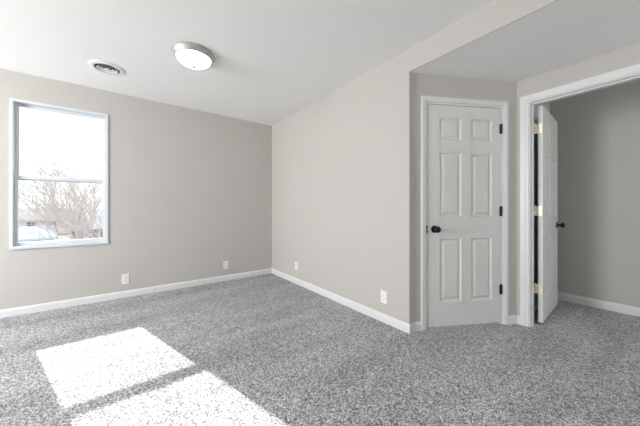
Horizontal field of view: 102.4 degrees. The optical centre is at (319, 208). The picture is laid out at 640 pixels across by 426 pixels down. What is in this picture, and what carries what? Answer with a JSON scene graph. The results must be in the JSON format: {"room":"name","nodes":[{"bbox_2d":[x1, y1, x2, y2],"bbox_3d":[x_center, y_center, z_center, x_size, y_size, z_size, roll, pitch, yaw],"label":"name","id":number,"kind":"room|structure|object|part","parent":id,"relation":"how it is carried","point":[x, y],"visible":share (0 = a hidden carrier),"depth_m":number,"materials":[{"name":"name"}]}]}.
{"room":"empty bedroom","nodes":[
{"label":"empty bedroom","id":0,"kind":"room"},
{"bbox_2d":[0,68,271,309],"bbox_3d":[-3.048,-0.150,2.655,5.806,2.440,0.130,0,0,-37],"label":"wall","id":1,"kind":"structure","parent":0,"point":[190,190],"depth_m":3.27,"materials":[{"name":"beige paint"}]},
{"bbox_2d":[9,98,107,249],"bbox_3d":[-2.800,-0.343,2.814,0.757,1.506,0.116,0,0,-37],"label":"window","id":2,"kind":"structure","parent":1,"relation":"in","point":[14,104],"depth_m":2.67,"materials":[{"name":"white plastic"}]},
{"bbox_3d":[-2.795,0.021,2.807,0.709,0.715,0.026,0,0,-37],"label":"sash","id":3,"kind":"part","parent":2,"relation":"part of","materials":[{"name":"glass"}]},
{"bbox_3d":[-2.814,-0.681,2.832,0.709,0.781,0.026,0,0,-37],"label":"sash","id":4,"kind":"part","parent":2,"relation":"part of","materials":[{"name":"white plastic"}]},
{"bbox_2d":[122,274,128,283],"bbox_3d":[-2.345,0.851,3.101,0.072,0.116,0.008,0,0,-37],"label":"wall outlet","id":5,"kind":"object","parent":1,"relation":"attached to","point":[125,277],"visible":1,"depth_m":3.10,"materials":[{"name":"white plastic"}]},
{"bbox_2d":[0,268,271,317],"bbox_3d":[-3.005,1.031,2.598,5.546,0.078,0.013,0,0,-37],"label":"baseboard","id":6,"kind":"structure","parent":1,"relation":"attached to","point":[16,311],"depth_m":3.06,"materials":[{"name":"white wood"}]},
{"bbox_2d":[223,261,227,268],"bbox_3d":[-1.397,0.839,3.819,0.072,0.116,0.008,0,0,-37],"label":"wall outlet","id":7,"kind":"object","parent":1,"relation":"attached to","point":[225,263],"visible":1,"depth_m":3.81,"materials":[{"name":"white plastic"}]},
{"bbox_2d":[0,0,494,125],"bbox_3d":[-1.160,-1.430,0.157,5.800,0.120,6.392,0,0,-37],"label":"ceiling","id":8,"kind":"structure","parent":0,"point":[274,59],"depth_m":2.10,"materials":[{"name":"white paint"}]},
{"bbox_2d":[88,60,124,75],"bbox_3d":[-2.075,-1.361,2.511,0.284,0.016,0.284,0,0,-37],"label":"ceiling vent","id":9,"kind":"object","parent":8,"relation":"in","point":[105,67],"visible":1,"depth_m":2.50,"materials":[{"name":"white metal"}]},
{"bbox_2d":[171,42,214,69],"bbox_3d":[-1.118,-1.306,2.283,0.350,0.127,0.350,0,0,-37],"label":"ceiling light","id":10,"kind":"object","parent":8,"relation":"attached to","point":[195,56],"visible":1,"depth_m":2.20,"materials":[{"name":"white glass"}]},
{"bbox_3d":[-1.118,-1.301,2.283,0.278,0.078,0.278,0,0,-37],"label":"lamp glass","id":11,"kind":"part","parent":10,"relation":"part of","materials":[{"name":"white glass"}]},
{"bbox_2d":[0,273,639,425],"bbox_3d":[-0.315,1.130,0.798,7.922,0.120,6.392,0,0,-37],"label":"floor","id":12,"kind":"structure","parent":0,"point":[270,349],"depth_m":1.78,"materials":[{"name":"grey carpet"}]},
{"bbox_2d":[272,0,557,323],"bbox_3d":[1.104,-0.150,1.873,0.130,2.440,6.132,0,0,-37],"label":"wall","id":13,"kind":"structure","parent":0,"point":[343,163],"depth_m":2.66,"materials":[{"name":"beige paint"}]},
{"bbox_2d":[272,268,410,333],"bbox_3d":[-0.017,1.031,3.235,0.013,0.078,2.606,0,0,-37],"label":"baseboard","id":14,"kind":"structure","parent":13,"relation":"attached to","point":[382,317],"depth_m":2.75,"materials":[{"name":"white wood"}]},
{"bbox_2d":[381,290,386,303],"bbox_3d":[0.600,0.834,2.424,0.008,0.116,0.072,0,0,-37],"label":"wall outlet","id":15,"kind":"object","parent":13,"relation":"attached to","point":[383,293],"visible":1,"depth_m":2.42,"materials":[{"name":"white plastic"}]},
{"bbox_2d":[414,74,516,321],"bbox_3d":[1.322,-0.054,2.382,1.018,2.248,0.110,0,0,-8],"label":"wall","id":16,"kind":"structure","parent":0,"point":[424,85],"depth_m":2.34,"materials":[{"name":"beige paint"}]},
{"bbox_2d":[410,322,414,332],"bbox_3d":[0.803,1.031,2.230,0.080,0.078,0.013,0,0,-37],"label":"baseboard","id":17,"kind":"structure","parent":16,"relation":"attached to","point":[413,323],"depth_m":2.23,"materials":[{"name":"white wood"}]},
{"bbox_2d":[415,321,421,330],"bbox_3d":[0.857,1.031,2.253,0.061,0.078,0.013,0,0,-8],"label":"baseboard","id":18,"kind":"structure","parent":16,"relation":"attached to","point":[418,326],"depth_m":2.25,"materials":[{"name":"white wood"}]},
{"bbox_2d":[427,104,501,326],"bbox_3d":[1.320,0.065,2.315,0.741,1.974,0.102,0,0,-8],"label":"door","id":19,"kind":"structure","parent":16,"relation":"in","point":[464,208],"depth_m":2.33,"materials":[{"name":"white wood"}]},
{"bbox_3d":[1.022,0.184,2.249,0.056,0.056,0.058,0,0,-8],"label":"knob","id":20,"kind":"part","parent":19,"relation":"part of","materials":[{"name":"black metal"}]},
{"bbox_2d":[421,95,507,330],"bbox_3d":[1.304,0.041,2.371,0.858,2.058,0.127,0,0,-8],"label":"trim","id":21,"kind":"structure","parent":16,"relation":"attached to","point":[503,105],"depth_m":2.32,"materials":[{"name":"white wood"}]},
{"bbox_2d":[508,315,516,323],"bbox_3d":[1.785,1.031,2.387,0.099,0.078,0.013,0,0,-8],"label":"baseboard","id":22,"kind":"structure","parent":16,"relation":"attached to","point":[512,319],"depth_m":2.38,"materials":[{"name":"white wood"}]},
{"bbox_2d":[410,0,639,81],"bbox_3d":[2.245,-1.185,1.105,1.009,0.014,3.790,0,0,-37],"label":"ceiling","id":23,"kind":"structure","parent":0,"point":[562,33],"depth_m":1.83,"materials":[{"name":"white paint"}]},
{"bbox_2d":[534,102,549,301],"bbox_3d":[2.358,-0.230,2.865,1.166,2.600,0.120,0,0,-37],"label":"wall","id":24,"kind":"structure","parent":0,"point":[546,105],"depth_m":2.76,"materials":[{"name":"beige paint"}]},
{"bbox_2d":[534,300,537,310],"bbox_3d":[2.346,1.031,2.772,1.036,0.078,0.013,0,0,-37],"label":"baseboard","id":25,"kind":"structure","parent":24,"relation":"attached to","point":[536,302],"depth_m":2.72,"materials":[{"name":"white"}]},
{"bbox_2d":[534,105,564,322],"bbox_3d":[2.293,0.051,2.588,0.795,1.994,0.168,0,0,-40],"label":"door","id":26,"kind":"structure","parent":24,"relation":"in","point":[546,128],"depth_m":2.46,"materials":[{"name":"white wood"}]},
{"bbox_2d":[517,42,639,315],"bbox_3d":[2.760,-0.230,1.273,0.115,2.600,3.177,0,0,-37],"label":"wall","id":27,"kind":"structure","parent":0,"point":[627,56],"depth_m":2.14,"materials":[{"name":"beige paint"}]},
{"bbox_2d":[520,63,639,326],"bbox_3d":[2.176,0.022,2.044,0.149,2.096,0.929,0,0,-37],"label":"trim","id":28,"kind":"structure","parent":27,"relation":"attached to","point":[630,73],"depth_m":2.33,"materials":[{"name":"white wood"}]},
{"bbox_2d":[550,79,639,307],"bbox_3d":[3.725,-0.230,1.918,0.130,2.600,3.040,0,0,-37],"label":"wall","id":29,"kind":"structure","parent":0,"point":[599,130],"depth_m":2.77,"materials":[{"name":"beige paint"}]},
{"bbox_2d":[558,292,639,316],"bbox_3d":[3.668,1.026,1.875,0.013,0.088,3.040,0,0,-37],"label":"baseboard","id":30,"kind":"structure","parent":29,"relation":"attached to","point":[626,309],"depth_m":2.75,"materials":[{"name":"white wood"}]},
{"label":"outside","id":31,"kind":"structure","parent":0,"visible":0},
{"bbox_2d":[54,233,69,239],"bbox_3d":[-66.056,4.320,54.089,200.000,0.300,154.000,0,0,-37],"label":"ground","id":32,"kind":"structure","parent":31,"point":[63,237],"depth_m":36.93,"materials":[{"name":"white snow"}]},
{"bbox_2d":[19,226,56,241],"bbox_3d":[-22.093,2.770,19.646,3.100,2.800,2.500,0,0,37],"label":"house","id":33,"kind":"structure","parent":32,"relation":"on","point":[23,237],"depth_m":19.18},
{"bbox_2d":[19,208,79,233],"bbox_3d":[-46.202,2.080,42.783,5.700,4.180,9.600,0,0,43],"label":"house","id":34,"kind":"structure","parent":32,"relation":"on","point":[23,213],"depth_m":40.97,"materials":[{"name":"white"}]},
{"bbox_2d":[19,141,102,240],"bbox_3d":[-5.199,1.328,7.413,5.978,5.713,7.304,0,0,-43],"label":"bare tree","id":35,"kind":"object","parent":32,"relation":"on","point":[76,221],"visible":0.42,"depth_m":5.61,"materials":[{"name":"grey plant"}]},
{"bbox_2d":[67,217,102,239],"bbox_3d":[-26.622,2.580,30.015,4.200,3.180,3.900,0,0,-43],"label":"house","id":36,"kind":"structure","parent":32,"relation":"on","point":[97,220],"depth_m":29.05,"materials":[{"name":"white"}]}
]}

